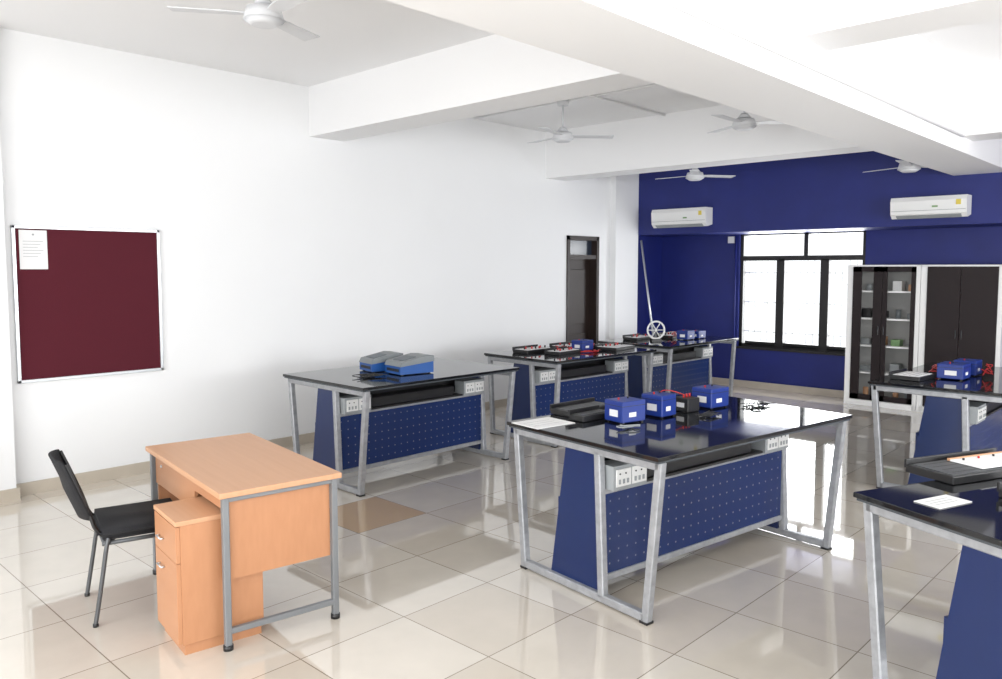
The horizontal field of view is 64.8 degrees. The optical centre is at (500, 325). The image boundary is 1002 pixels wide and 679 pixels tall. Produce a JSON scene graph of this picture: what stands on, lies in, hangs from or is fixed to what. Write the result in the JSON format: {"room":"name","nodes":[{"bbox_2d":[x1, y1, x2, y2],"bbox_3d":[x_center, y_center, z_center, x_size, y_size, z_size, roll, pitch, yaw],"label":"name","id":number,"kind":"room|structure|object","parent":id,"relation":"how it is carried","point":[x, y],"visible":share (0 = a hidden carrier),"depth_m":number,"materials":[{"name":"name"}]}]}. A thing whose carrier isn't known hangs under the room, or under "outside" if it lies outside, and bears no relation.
{"room":"electronics workshop","nodes":[
{"label":"electronics workshop","id":0,"kind":"room"},
{"bbox_2d":[0,139,15,490],"bbox_3d":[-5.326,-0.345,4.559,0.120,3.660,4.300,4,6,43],"label":"column","id":1,"kind":"structure","parent":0,"point":[7,447],"depth_m":6.11,"materials":[{"name":"white paint"}]},
{"bbox_2d":[0,487,20,503],"bbox_3d":[-5.268,1.433,4.648,0.020,0.100,4.320,4,6,43],"label":"baseboard","id":2,"kind":"structure","parent":1,"relation":"attached to","point":[9,495],"depth_m":6.15,"materials":[{"name":"beige tile"}]},
{"bbox_2d":[0,28,566,483],"bbox_3d":[-3.033,-0.539,7.200,0.200,3.660,11.300,4,6,43],"label":"wall","id":3,"kind":"structure","parent":0,"point":[284,250],"depth_m":7.68,"materials":[{"name":"white paint"}]},
{"bbox_2d":[10,225,163,383],"bbox_3d":[-3.432,-0.196,6.634,0.028,1.250,1.155,4,6,43],"label":"notice board","id":4,"kind":"object","parent":3,"relation":"attached to","point":[95,310],"visible":1,"depth_m":6.61,"materials":[{"name":"fabric"}]},
{"bbox_2d":[18,230,47,268],"bbox_3d":[-3.721,-0.607,6.288,0.005,0.310,0.200,4,6,43],"label":"paper","id":5,"kind":"object","parent":4,"relation":"attached to","point":[33,253],"depth_m":6.29,"materials":[{"name":"paper"}]},
{"bbox_2d":[16,398,506,495],"bbox_3d":[-1.473,1.128,8.810,0.020,0.100,7.000,4,6,43],"label":"baseboard","id":6,"kind":"structure","parent":3,"relation":"attached to","point":[33,487],"depth_m":6.80,"materials":[{"name":"beige tile"}]},
{"bbox_2d":[566,235,569,341],"bbox_3d":[0.884,-0.152,11.353,0.220,2.280,0.060,4,6,43],"label":"frame","id":7,"kind":"object","parent":3,"relation":"attached to","point":[568,241],"visible":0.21,"depth_m":11.25,"materials":[{"name":"brown wood"}]},
{"bbox_2d":[566,255,595,258],"bbox_3d":[1.155,-1.006,11.510,0.110,0.060,0.750,4,6,43],"label":"transom","id":8,"kind":"object","parent":7,"relation":"attached to","point":[571,256],"visible":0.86,"depth_m":11.46,"materials":[{"name":"brown wood"}]},
{"bbox_2d":[570,240,591,254],"bbox_3d":[1.122,-1.143,11.531,0.020,0.210,0.630,4,6,43],"label":"glass","id":9,"kind":"object","parent":8,"relation":"attached to","point":[577,247],"visible":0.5,"depth_m":11.56,"materials":[{"name":"glass"}]},
{"bbox_2d":[567,235,598,340],"bbox_3d":[1.122,-0.245,11.597,0.220,2.130,0.750,4,6,43],"label":"door","id":10,"kind":"structure","parent":7,"relation":"attached to","point":[577,276],"depth_m":11.60,"materials":[{"name":"brown wood"}]},
{"bbox_2d":[570,259,588,338],"bbox_3d":[1.086,-0.013,11.649,0.040,1.940,0.630,4,6,43],"label":"leaf","id":11,"kind":"object","parent":10,"relation":"attached to","point":[574,263],"visible":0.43,"depth_m":11.76,"materials":[{"name":"brown wood"}]},
{"bbox_2d":[0,384,961,678],"bbox_3d":[2.278,1.529,4.027,12.070,0.001,13.800,4,6,43],"label":"floor","id":12,"kind":"structure","parent":0,"point":[433,584],"depth_m":4.42,"materials":[{"name":"beige tile"}]},
{"bbox_2d":[48,449,171,627],"bbox_3d":[-2.057,1.080,4.255,0.634,0.862,0.478,-3,5,-32],"label":"office chair","id":13,"kind":"object","parent":12,"relation":"on","point":[111,523],"visible":0.64,"depth_m":4.11,"materials":[{"name":"plastic"}]},
{"bbox_2d":[153,496,263,654],"bbox_3d":[-1.459,1.211,3.930,0.435,0.648,0.360,-3,5,-38],"label":"drawer pedestal","id":14,"kind":"object","parent":12,"relation":"on","point":[187,531],"visible":0.83,"depth_m":3.77,"materials":[{"name":"brown wood"}]},
{"bbox_2d":[145,433,341,651],"bbox_3d":[-1.460,1.116,4.395,0.630,0.770,1.270,-3,5,-38],"label":"desk","id":15,"kind":"object","parent":12,"relation":"on","point":[273,499],"visible":0.91,"depth_m":4.01,"materials":[{"name":"brown wood"}]},
{"bbox_2d":[283,358,519,496],"bbox_3d":[-0.872,0.850,7.215,1.182,0.892,1.793,4,6,44],"label":"lab bench","id":16,"kind":"object","parent":12,"relation":"on","point":[361,424],"visible":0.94,"depth_m":6.95,"materials":[{"name":"black glass"},{"name":"blue perforated metal"},{"name":"grey steel"}]},
{"bbox_2d":[339,395,370,414],"bbox_3d":[-1.233,0.650,6.613,0.139,0.135,0.271,4,6,43],"label":"socket","id":17,"kind":"object","parent":16,"relation":"attached to","point":[348,404],"depth_m":6.53,"materials":[{"name":"white plastic"}]},
{"bbox_2d":[352,373,386,378],"bbox_3d":[-1.139,0.422,6.736,0.175,0.022,0.313,4,6,43],"label":"cable tangle","id":18,"kind":"object","parent":16,"relation":"on","point":[366,375],"visible":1,"depth_m":6.74,"materials":[{"name":"black plastic"}]},
{"bbox_2d":[359,351,402,371],"bbox_3d":[-1.092,0.323,7.198,0.322,0.160,0.248,-3,5,-36],"label":"instrument","id":19,"kind":"object","parent":16,"relation":"on","point":[375,362],"visible":0.7,"depth_m":7.09,"materials":[{"name":"blue plastic"}]},
{"bbox_2d":[339,378,466,395],"bbox_3d":[-0.879,0.574,7.201,0.020,0.200,1.633,4,6,44],"label":"shelf","id":20,"kind":"object","parent":16,"relation":"attached to","point":[451,382],"depth_m":7.25,"materials":[{"name":"black metal"}]},
{"bbox_2d":[385,353,433,375],"bbox_3d":[-0.813,0.336,7.013,0.350,0.160,0.270,-3,5,-38],"label":"instrument","id":21,"kind":"object","parent":16,"relation":"on","point":[411,363],"visible":1,"depth_m":6.93,"materials":[{"name":"blue plastic"}]},
{"bbox_2d":[371,393,462,409],"bbox_3d":[-0.858,0.668,7.187,0.340,0.015,1.073,4,6,44],"label":"shelf","id":22,"kind":"object","parent":16,"relation":"attached to","point":[402,403],"depth_m":7.07,"materials":[{"name":"black metal"}]},
{"bbox_2d":[455,377,483,395],"bbox_3d":[-0.299,0.579,7.575,0.139,0.135,0.271,4,6,43],"label":"socket","id":23,"kind":"object","parent":16,"relation":"attached to","point":[474,386],"depth_m":7.51,"materials":[{"name":"white plastic"}]},
{"bbox_2d":[484,344,656,447],"bbox_3d":[0.797,0.727,8.885,1.686,0.891,1.085,-4,6,-43],"label":"lab bench","id":24,"kind":"object","parent":12,"relation":"on","point":[542,380],"visible":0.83,"depth_m":8.54,"materials":[{"name":"blue metal"}]},
{"bbox_2d":[512,344,549,353],"bbox_3d":[0.351,0.253,8.793,0.228,0.065,0.420,4,6,43],"label":"board","id":25,"kind":"object","parent":24,"relation":"on","point":[527,349],"visible":0.96,"depth_m":8.71,"materials":[{"name":"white plastic"}]},
{"bbox_2d":[513,348,545,353],"bbox_3d":[0.353,0.268,8.792,0.220,0.035,0.420,4,6,43],"label":"tray","id":26,"kind":"object","parent":25,"relation":"on","point":[516,350],"depth_m":8.67,"materials":[{"name":"black plastic"}]},
{"bbox_2d":[535,368,554,383],"bbox_3d":[0.449,0.523,8.338,0.270,0.135,0.130,-4,6,-43],"label":"socket","id":27,"kind":"object","parent":24,"relation":"attached to","point":[543,375],"depth_m":8.27,"materials":[{"name":"white plastic"}]},
{"bbox_2d":[549,341,571,347],"bbox_3d":[0.819,0.222,9.216,0.248,0.065,0.500,4,6,43],"label":"board","id":28,"kind":"object","parent":24,"relation":"on","point":[551,345],"visible":0.42,"depth_m":9.14,"materials":[{"name":"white plastic"}]},
{"bbox_2d":[544,346,580,354],"bbox_3d":[0.677,0.266,8.617,0.208,0.065,0.400,4,6,40],"label":"board","id":29,"kind":"object","parent":24,"relation":"on","point":[563,350],"visible":1,"depth_m":8.54,"materials":[{"name":"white plastic"}]},
{"bbox_2d":[545,349,580,354],"bbox_3d":[0.680,0.281,8.616,0.200,0.035,0.400,4,6,40],"label":"tray","id":30,"kind":"object","parent":29,"relation":"on","point":[547,351],"depth_m":8.52,"materials":[{"name":"black plastic"}]},
{"bbox_2d":[534,358,613,368],"bbox_3d":[0.791,0.451,8.872,1.526,0.200,0.020,-4,6,-43],"label":"shelf","id":31,"kind":"object","parent":24,"relation":"attached to","point":[601,361],"depth_m":8.97,"materials":[{"name":"black metal"}]},
{"bbox_2d":[571,339,592,350],"bbox_3d":[0.919,0.211,8.918,0.163,0.131,0.203,4,6,43],"label":"box","id":32,"kind":"object","parent":24,"relation":"on","point":[583,344],"visible":0.88,"depth_m":8.85,"materials":[{"name":"plastic"}]},
{"bbox_2d":[561,371,611,379],"bbox_3d":[0.811,0.545,8.857,0.966,0.015,0.340,-4,6,-43],"label":"shelf","id":33,"kind":"object","parent":24,"relation":"attached to","point":[588,374],"depth_m":8.78,"materials":[{"name":"black metal"}]},
{"bbox_2d":[595,342,634,350],"bbox_3d":[1.309,0.232,9.085,0.288,0.065,0.420,3,5,38],"label":"board","id":34,"kind":"object","parent":24,"relation":"on","point":[610,346],"visible":1,"depth_m":8.99,"materials":[{"name":"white plastic"}]},
{"bbox_2d":[595,345,634,350],"bbox_3d":[1.312,0.247,9.083,0.280,0.035,0.420,3,5,38],"label":"tray","id":35,"kind":"object","parent":34,"relation":"on","point":[601,347],"depth_m":8.98,"materials":[{"name":"black plastic"}]},
{"bbox_2d":[605,359,627,372],"bbox_3d":[1.346,0.461,9.187,0.270,0.135,0.130,-4,6,-43],"label":"socket","id":36,"kind":"object","parent":24,"relation":"attached to","point":[614,365],"depth_m":9.12,"materials":[{"name":"white plastic"}]},
{"bbox_2d":[609,174,638,339],"bbox_3d":[1.895,-0.903,12.161,0.100,3.660,0.600,4,6,43],"label":"column corner","id":37,"kind":"structure","parent":12,"relation":"on","point":[624,188],"depth_m":12.06,"materials":[{"name":"white paint"}]},
{"bbox_2d":[640,240,653,334],"bbox_3d":[2.355,-0.225,12.478,0.348,2.245,0.249,1,4,9],"label":"poles","id":38,"kind":"object","parent":12,"relation":"on","point":[641,243],"visible":0.66,"depth_m":12.35,"materials":[{"name":"metal"}]},
{"bbox_2d":[597,335,738,398],"bbox_3d":[2.205,0.618,10.364,1.085,0.891,1.667,4,6,44],"label":"lab bench","id":39,"kind":"object","parent":12,"relation":"on","point":[680,365],"visible":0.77,"depth_m":10.12,"materials":[{"name":"blue metal"}]},
{"bbox_2d":[623,333,653,340],"bbox_3d":[1.798,0.141,10.328,0.228,0.065,0.400,4,6,43],"label":"board","id":40,"kind":"object","parent":39,"relation":"on","point":[636,337],"visible":0.94,"depth_m":10.24,"materials":[{"name":"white plastic"}]},
{"bbox_2d":[623,336,653,340],"bbox_3d":[1.801,0.156,10.326,0.220,0.035,0.400,4,6,43],"label":"tray","id":41,"kind":"object","parent":40,"relation":"on","point":[636,338],"depth_m":10.21,"materials":[{"name":"black plastic"}]},
{"bbox_2d":[647,353,662,365],"bbox_3d":[1.884,0.415,9.810,0.140,0.135,0.272,4,6,43],"label":"socket","id":42,"kind":"object","parent":39,"relation":"attached to","point":[657,357],"depth_m":9.78,"materials":[{"name":"white plastic"}]},
{"bbox_2d":[647,321,664,340],"bbox_3d":[1.978,0.061,10.084,0.244,0.262,0.100,0,4,-6],"label":"instrument","id":43,"kind":"object","parent":39,"relation":"on","point":[652,338],"visible":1,"depth_m":10.08,"materials":[{"name":"white plastic"}]},
{"bbox_2d":[655,346,698,353],"bbox_3d":[2.198,0.343,10.351,0.020,0.200,1.507,4,6,44],"label":"shelf","id":44,"kind":"object","parent":39,"relation":"attached to","point":[686,348],"depth_m":10.57,"materials":[{"name":"black metal"}]},
{"bbox_2d":[663,357,700,363],"bbox_3d":[2.219,0.437,10.337,0.340,0.015,0.947,4,6,44],"label":"shelf","id":45,"kind":"object","parent":39,"relation":"attached to","point":[675,360],"depth_m":10.26,"materials":[{"name":"black metal"}]},
{"bbox_2d":[677,329,694,339],"bbox_3d":[2.405,0.111,10.283,0.163,0.131,0.183,4,6,43],"label":"box","id":46,"kind":"object","parent":39,"relation":"on","point":[686,334],"visible":1,"depth_m":10.23,"materials":[{"name":"plastic"}]},
{"bbox_2d":[694,346,712,357],"bbox_3d":[2.737,0.352,10.676,0.140,0.135,0.272,4,6,43],"label":"socket","id":47,"kind":"object","parent":39,"relation":"attached to","point":[703,351],"depth_m":10.60,"materials":[{"name":"white plastic"}]},
{"bbox_2d":[507,393,852,625],"bbox_3d":[1.134,1.016,4.943,1.860,0.892,1.192,-3,5,-38],"label":"lab bench","id":48,"kind":"object","parent":12,"relation":"on","point":[631,499],"visible":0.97,"depth_m":4.57,"materials":[{"name":"blue metal"}]},
{"bbox_2d":[512,417,574,428],"bbox_3d":[0.254,0.582,4.743,0.300,0.003,0.240,-3,5,-38],"label":"paper sheet","id":49,"kind":"object","parent":48,"relation":"on","point":[546,422],"visible":1,"depth_m":4.75,"materials":[{"name":"white paper"}]},
{"bbox_2d":[550,397,604,416],"bbox_3d":[0.530,0.525,5.121,0.420,0.060,0.188,-4,6,-41],"label":"board","id":50,"kind":"object","parent":48,"relation":"on","point":[562,408],"visible":0.66,"depth_m":5.11,"materials":[{"name":"black plastic"}]},
{"bbox_2d":[551,405,604,416],"bbox_3d":[0.532,0.538,5.119,0.420,0.035,0.180,-4,6,-41],"label":"tray","id":51,"kind":"object","parent":50,"relation":"on","point":[562,410],"depth_m":5.04,"materials":[{"name":"black plastic"}]},
{"bbox_2d":[568,405,604,421],"bbox_3d":[0.556,0.542,4.896,0.280,0.060,0.128,-4,6,-41],"label":"board","id":52,"kind":"object","parent":48,"relation":"on","point":[590,413],"visible":0.88,"depth_m":4.85,"materials":[{"name":"black plastic"}]},
{"bbox_2d":[569,412,604,421],"bbox_3d":[0.559,0.555,4.894,0.280,0.035,0.120,-4,6,-41],"label":"tray","id":53,"kind":"object","parent":52,"relation":"on","point":[575,416],"depth_m":4.82,"materials":[{"name":"black plastic"}]},
{"bbox_2d":[604,396,644,424],"bbox_3d":[0.753,0.506,4.798,0.193,0.146,0.163,-3,5,-34],"label":"box","id":54,"kind":"object","parent":48,"relation":"on","point":[626,409],"visible":1,"depth_m":4.74,"materials":[{"name":"plastic"}]},
{"bbox_2d":[605,459,646,491],"bbox_3d":[0.669,0.814,4.376,0.270,0.135,0.130,-3,5,-38],"label":"socket","id":55,"kind":"object","parent":48,"relation":"attached to","point":[619,475],"depth_m":4.29,"materials":[{"name":"white plastic"}]},
{"bbox_2d":[641,391,675,417],"bbox_3d":[0.995,0.490,4.982,0.153,0.151,0.163,-4,6,-42],"label":"box","id":56,"kind":"object","parent":48,"relation":"on","point":[660,404],"visible":0.91,"depth_m":4.93,"materials":[{"name":"plastic"}]},
{"bbox_2d":[676,393,698,412],"bbox_3d":[1.209,0.497,5.153,0.122,0.112,0.120,-3,5,-38],"label":"box","id":57,"kind":"object","parent":48,"relation":"on","point":[685,403],"visible":0.91,"depth_m":5.11,"materials":[{"name":"plastic"}]},
{"bbox_2d":[647,449,762,481],"bbox_3d":[1.146,0.835,4.914,1.140,0.015,0.340,-3,5,-38],"label":"shelf","id":58,"kind":"object","parent":48,"relation":"attached to","point":[672,472],"depth_m":4.81,"materials":[{"name":"black metal"}]},
{"bbox_2d":[692,384,728,409],"bbox_3d":[1.405,0.469,5.301,0.193,0.146,0.163,-3,5,-38],"label":"box","id":59,"kind":"object","parent":48,"relation":"on","point":[711,396],"visible":0.91,"depth_m":5.24,"materials":[{"name":"plastic"}]},
{"bbox_2d":[738,401,774,409],"bbox_3d":[1.714,0.528,5.316,0.187,0.019,0.307,4,6,43],"label":"cable tangle","id":60,"kind":"object","parent":48,"relation":"on","point":[761,403],"visible":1,"depth_m":5.31,"materials":[{"name":"black plastic"}]},
{"bbox_2d":[752,434,788,453],"bbox_3d":[1.780,0.750,5.245,0.171,0.135,0.285,4,6,43],"label":"socket","id":61,"kind":"object","parent":48,"relation":"attached to","point":[767,446],"depth_m":5.17,"materials":[{"name":"white plastic"}]},
{"bbox_2d":[844,265,921,410],"bbox_3d":[5.084,0.126,10.439,0.895,1.860,0.430,4,6,43],"label":"storage cabinet","id":62,"kind":"object","parent":12,"relation":"on","point":[883,313],"visible":0.91,"depth_m":10.46,"materials":[{"name":"white laminate"}]},
{"bbox_2d":[859,368,889,374],"bbox_3d":[5.108,0.622,10.501,0.851,0.022,0.340,4,6,43],"label":"shelf","id":63,"kind":"object","parent":62,"relation":"attached to","point":[861,370],"depth_m":10.58,"materials":[{"name":"white laminate"}]},
{"bbox_2d":[860,342,908,348],"bbox_3d":[5.108,0.263,10.475,0.851,0.022,0.340,4,6,43],"label":"shelf","id":64,"kind":"object","parent":62,"relation":"attached to","point":[904,345],"depth_m":10.40,"materials":[{"name":"white laminate"}]},
{"bbox_2d":[861,317,909,320],"bbox_3d":[5.108,-0.097,10.448,0.851,0.022,0.340,4,6,43],"label":"shelf","id":65,"kind":"object","parent":62,"relation":"attached to","point":[862,318],"depth_m":10.32,"materials":[{"name":"white laminate"}]},
{"bbox_2d":[862,290,910,292],"bbox_3d":[5.108,-0.456,10.422,0.851,0.022,0.340,4,6,43],"label":"shelf","id":66,"kind":"object","parent":62,"relation":"attached to","point":[863,291],"depth_m":10.26,"materials":[{"name":"white laminate"}]},
{"bbox_2d":[853,478,1001,678],"bbox_3d":[2.552,1.149,3.134,1.860,0.892,1.182,-2,5,-22],"label":"lab bench","id":67,"kind":"object","parent":12,"relation":"on","point":[972,631],"visible":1,"depth_m":2.96,"materials":[{"name":"black laminate"},{"name":"grey steel"},{"name":"blue painted metal"}]},
{"bbox_2d":[914,495,971,508],"bbox_3d":[1.760,0.699,3.146,0.200,0.003,0.110,-2,5,-26],"label":"paper sheet","id":68,"kind":"object","parent":67,"relation":"on","point":[943,501],"visible":1,"depth_m":3.14,"materials":[{"name":"white paper"}]},
{"bbox_2d":[904,447,1001,484],"bbox_3d":[2.167,0.636,3.612,0.600,0.060,0.248,-2,5,-22],"label":"board","id":69,"kind":"object","parent":67,"relation":"on","point":[935,467],"visible":0.74,"depth_m":3.52,"materials":[{"name":"black plastic"}]},
{"bbox_2d":[906,459,1001,484],"bbox_3d":[2.169,0.649,3.610,0.600,0.035,0.240,-2,5,-22],"label":"tray","id":70,"kind":"object","parent":69,"relation":"on","point":[942,470],"depth_m":3.50,"materials":[{"name":"black plastic"}]},
{"bbox_2d":[947,451,1001,468],"bbox_3d":[2.276,0.614,3.647,0.390,0.017,0.175,-2,5,-22],"label":"card","id":71,"kind":"object","parent":69,"relation":"on","point":[992,459],"visible":1,"depth_m":3.62,"materials":[{"name":"paper"}]},
{"bbox_2d":[868,362,1001,487],"bbox_3d":[4.066,0.879,6.817,1.143,0.892,1.822,4,6,43],"label":"lab bench","id":72,"kind":"object","parent":12,"relation":"on","point":[965,415],"visible":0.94,"depth_m":6.29,"materials":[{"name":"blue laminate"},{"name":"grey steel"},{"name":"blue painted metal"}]},
{"bbox_2d":[889,368,935,381],"bbox_3d":[3.470,0.412,6.667,0.340,0.060,0.248,-4,6,-41],"label":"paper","id":73,"kind":"object","parent":72,"relation":"on","point":[901,374],"visible":1,"depth_m":6.61,"materials":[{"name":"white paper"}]},
{"bbox_2d":[937,361,970,380],"bbox_3d":[3.816,0.372,6.656,0.203,0.141,0.243,4,6,43],"label":"box","id":74,"kind":"object","parent":72,"relation":"on","point":[960,371],"visible":1,"depth_m":6.58,"materials":[{"name":"plastic"}]},
{"bbox_2d":[953,358,981,375],"bbox_3d":[4.077,0.354,6.902,0.183,0.141,0.203,4,6,43],"label":"box","id":75,"kind":"object","parent":72,"relation":"on","point":[976,364],"visible":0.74,"depth_m":6.82,"materials":[{"name":"plastic"}]},
{"bbox_2d":[969,401,986,424],"bbox_3d":[3.702,0.680,6.202,0.136,0.135,0.270,4,6,43],"label":"socket","id":76,"kind":"object","parent":72,"relation":"attached to","point":[977,410],"depth_m":6.10,"materials":[{"name":"white plastic"}]},
{"bbox_2d":[986,405,1001,416],"bbox_3d":[4.081,0.697,6.790,0.340,0.015,1.102,4,6,43],"label":"shelf","id":77,"kind":"object","parent":72,"relation":"attached to","point":[996,408],"depth_m":6.59,"materials":[{"name":"black metal"}]},
{"bbox_2d":[916,265,1001,411],"bbox_3d":[5.737,0.171,9.822,0.895,1.860,0.430,4,6,43],"label":"storage cabinet","id":78,"kind":"object","parent":12,"relation":"on","point":[961,305],"visible":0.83,"depth_m":9.65,"materials":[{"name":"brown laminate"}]},
{"bbox_2d":[0,0,1001,131],"bbox_3d":[2.278,-2.196,3.753,12.470,0.150,14.200,4,6,43],"label":"ceiling","id":79,"kind":"structure","parent":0,"point":[356,36],"depth_m":6.38,"materials":[{"name":"white paint"}]},
{"bbox_2d":[167,0,319,40],"bbox_3d":[-1.508,-1.984,4.652,0.851,0.405,0.969,-1,4,-12],"label":"ceiling fan","id":80,"kind":"object","parent":79,"relation":"hanging from","point":[262,14],"depth_m":4.61,"materials":[{"name":"metal"}]},
{"bbox_2d":[567,178,598,236],"bbox_3d":[1.115,-1.996,11.476,0.200,1.380,0.750,4,6,43],"label":"wall","id":81,"kind":"structure","parent":0,"point":[582,194],"depth_m":11.43,"materials":[{"name":"white paint"}]},
{"bbox_2d":[598,176,610,343],"bbox_3d":[1.683,-0.903,12.156,0.200,3.660,0.900,4,6,43],"label":"wall","id":82,"kind":"structure","parent":0,"point":[604,182],"depth_m":11.87,"materials":[{"name":"white paint"}]},
{"bbox_2d":[589,237,598,343],"bbox_3d":[1.359,-0.189,11.852,0.220,2.280,0.060,4,6,43],"label":"frame","id":83,"kind":"object","parent":82,"relation":"attached to","point":[593,263],"visible":0.36,"depth_m":11.78,"materials":[{"name":"brown wood"}]},
{"bbox_2d":[637,236,661,334],"bbox_3d":[2.354,-0.955,12.861,0.200,3.660,1.050,4,6,43],"label":"wall","id":84,"kind":"structure","parent":0,"point":[652,245],"depth_m":12.79,"materials":[{"name":"blue paint"}]},
{"bbox_2d":[659,168,735,180],"bbox_3d":[2.632,-2.247,10.283,0.911,0.705,1.039,-1,4,-16],"label":"ceiling fan","id":85,"kind":"object","parent":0,"point":[694,174],"depth_m":10.23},
{"bbox_2d":[661,234,740,379],"bbox_3d":[3.216,-0.938,12.630,1.370,3.660,0.200,4,6,43],"label":"wall","id":86,"kind":"structure","parent":0,"point":[697,283],"depth_m":12.50,"materials":[{"name":"blue paint"}]},
{"bbox_2d":[728,234,736,337],"bbox_3d":[3.554,-0.289,12.195,0.142,2.230,0.032,4,6,43],"label":"switch box","id":87,"kind":"object","parent":86,"relation":"attached to","point":[730,239],"visible":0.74,"depth_m":12.12,"materials":[{"name":"white plastic"}]},
{"bbox_2d":[739,234,746,345],"bbox_3d":[3.717,-0.561,12.153,0.050,1.740,0.080,4,6,43],"label":"frame","id":88,"kind":"object","parent":86,"relation":"attached to","point":[743,238],"visible":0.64,"depth_m":12.13,"materials":[{"name":"black metal"}]},
{"bbox_2d":[740,255,865,260],"bbox_3d":[4.366,-0.990,11.496,1.850,0.070,0.090,4,6,43],"label":"transom","id":89,"kind":"object","parent":88,"relation":"attached to","point":[805,257],"visible":0.86,"depth_m":11.42,"materials":[{"name":"black metal"}]},
{"bbox_2d":[473,0,964,136],"bbox_3d":[-0.738,-1.940,5.626,5.009,0.634,9.330,4,6,43],"label":"ceiling","id":90,"kind":"structure","parent":0,"point":[673,3],"depth_m":5.16,"materials":[{"name":"paint"}]},
{"bbox_2d":[528,99,613,142],"bbox_3d":[0.795,-2.256,8.710,0.911,0.455,1.039,0,4,-6],"label":"ceiling fan","id":91,"kind":"object","parent":90,"relation":"hanging from","point":[562,135],"depth_m":8.67,"materials":[{"name":"metal"}]},
{"bbox_2d":[308,0,1001,140],"bbox_3d":[2.560,-1.893,4.074,12.070,0.500,0.420,4,6,43],"label":"cross beam","id":92,"kind":"structure","parent":90,"relation":"attached to","point":[491,74],"depth_m":6.25,"materials":[{"name":"white paint"}]},
{"bbox_2d":[386,0,1001,175],"bbox_3d":[1.061,-1.784,4.354,0.580,0.760,12.950,4,6,43],"label":"beam","id":93,"kind":"structure","parent":90,"relation":"attached to","point":[654,41],"depth_m":4.58,"materials":[{"name":"white paint"}]},
{"bbox_2d":[545,62,1001,180],"bbox_3d":[5.128,-2.032,6.777,12.070,0.620,0.420,4,6,43],"label":"cross beam","id":94,"kind":"structure","parent":90,"relation":"attached to","point":[681,140],"depth_m":9.15,"materials":[{"name":"white paint"}]},
{"bbox_2d":[638,151,1001,236],"bbox_3d":[6.735,-1.802,8.492,12.070,1.330,0.850,4,6,43],"label":"beam","id":95,"kind":"structure","parent":90,"relation":"attached to","point":[828,193],"depth_m":10.45,"materials":[{"name":"paint"}]},
{"bbox_2d":[651,207,712,227],"bbox_3d":[2.657,-1.591,11.649,0.900,0.274,0.215,4,6,43],"label":"air conditioner","id":96,"kind":"object","parent":95,"relation":"attached to","point":[697,216],"visible":1,"depth_m":11.53,"materials":[{"name":"white plastic"}]},
{"bbox_2d":[890,194,971,219],"bbox_3d":[5.080,-1.402,9.357,0.820,0.254,0.215,4,6,43],"label":"air conditioner","id":97,"kind":"object","parent":95,"relation":"attached to","point":[945,206],"visible":1,"depth_m":9.27,"materials":[{"name":"white plastic"}]},
{"bbox_2d":[708,111,784,132],"bbox_3d":[2.502,-2.170,7.733,0.911,0.485,1.039,1,4,11],"label":"ceiling fan","id":98,"kind":"object","parent":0,"point":[744,122],"depth_m":7.70,"materials":[{"name":"metal"}]},
{"bbox_2d":[737,346,844,390],"bbox_3d":[4.384,0.660,11.636,1.850,0.620,0.200,4,6,43],"label":"wall","id":99,"kind":"structure","parent":0,"point":[777,367],"depth_m":11.60,"materials":[{"name":"blue paint"}]},
{"bbox_2d":[712,377,843,397],"bbox_3d":[7.021,1.113,9.008,12.070,0.100,0.020,4,6,43],"label":"baseboard","id":100,"kind":"structure","parent":99,"relation":"attached to","point":[724,381],"depth_m":11.70,"materials":[{"name":"beige tile"}]},
{"bbox_2d":[775,259,786,348],"bbox_3d":[4.160,-0.326,11.742,0.120,1.330,0.090,4,6,43],"label":"stile","id":101,"kind":"object","parent":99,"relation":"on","point":[781,273],"visible":1,"depth_m":11.71,"materials":[{"name":"black metal"}]},
{"bbox_2d":[736,346,844,355],"bbox_3d":[4.342,0.369,11.571,1.930,0.030,0.160,4,6,43],"label":"sill","id":102,"kind":"structure","parent":99,"relation":"attached to","point":[740,347],"depth_m":11.54,"materials":[{"name":"black metal"}]},
{"bbox_2d":[739,343,844,353],"bbox_3d":[4.370,0.327,11.597,1.850,0.050,0.080,4,6,43],"label":"frame","id":103,"kind":"object","parent":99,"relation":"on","point":[740,344],"visible":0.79,"depth_m":11.61,"materials":[{"name":"black metal"}]},
{"bbox_2d":[745,340,774,345],"bbox_3d":[3.953,0.263,11.989,0.500,0.060,0.080,4,6,43],"label":"rail","id":104,"kind":"object","parent":103,"relation":"on","point":[766,343],"depth_m":11.96,"materials":[{"name":"black metal"}]},
{"bbox_2d":[783,343,817,348],"bbox_3d":[4.399,0.294,11.567,0.570,0.060,0.080,4,6,43],"label":"rail","id":105,"kind":"object","parent":103,"relation":"on","point":[790,345],"depth_m":11.53,"materials":[{"name":"black metal"}]},
{"bbox_2d":[818,259,831,351],"bbox_3d":[4.631,-0.293,11.296,0.120,1.330,0.090,4,6,43],"label":"stile","id":106,"kind":"object","parent":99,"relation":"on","point":[826,265],"visible":1,"depth_m":11.26,"materials":[{"name":"black metal"}]},
{"bbox_2d":[866,160,926,172],"bbox_3d":[4.703,-2.112,8.853,0.911,0.765,1.039,0,4,3],"label":"ceiling fan","id":107,"kind":"object","parent":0,"point":[904,166],"depth_m":8.80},
{"bbox_2d":[865,226,1001,264],"bbox_3d":[8.264,-0.587,7.852,8.850,3.660,0.200,4,6,43],"label":"wall","id":108,"kind":"structure","parent":0,"point":[965,245],"depth_m":10.20,"materials":[{"name":"blue paint"}]},
{"bbox_3d":[4.384,-2.033,11.438,1.850,1.300,0.200,4,6,43],"label":"segment","id":109,"kind":"object","parent":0,"visible":0},
{"bbox_2d":[742,231,865,254],"bbox_3d":[4.370,-1.194,11.485,1.850,0.380,0.080,4,6,43],"label":"frame","id":110,"kind":"object","parent":109,"relation":"attached to","point":[835,231],"depth_m":11.40,"materials":[{"name":"black metal"}]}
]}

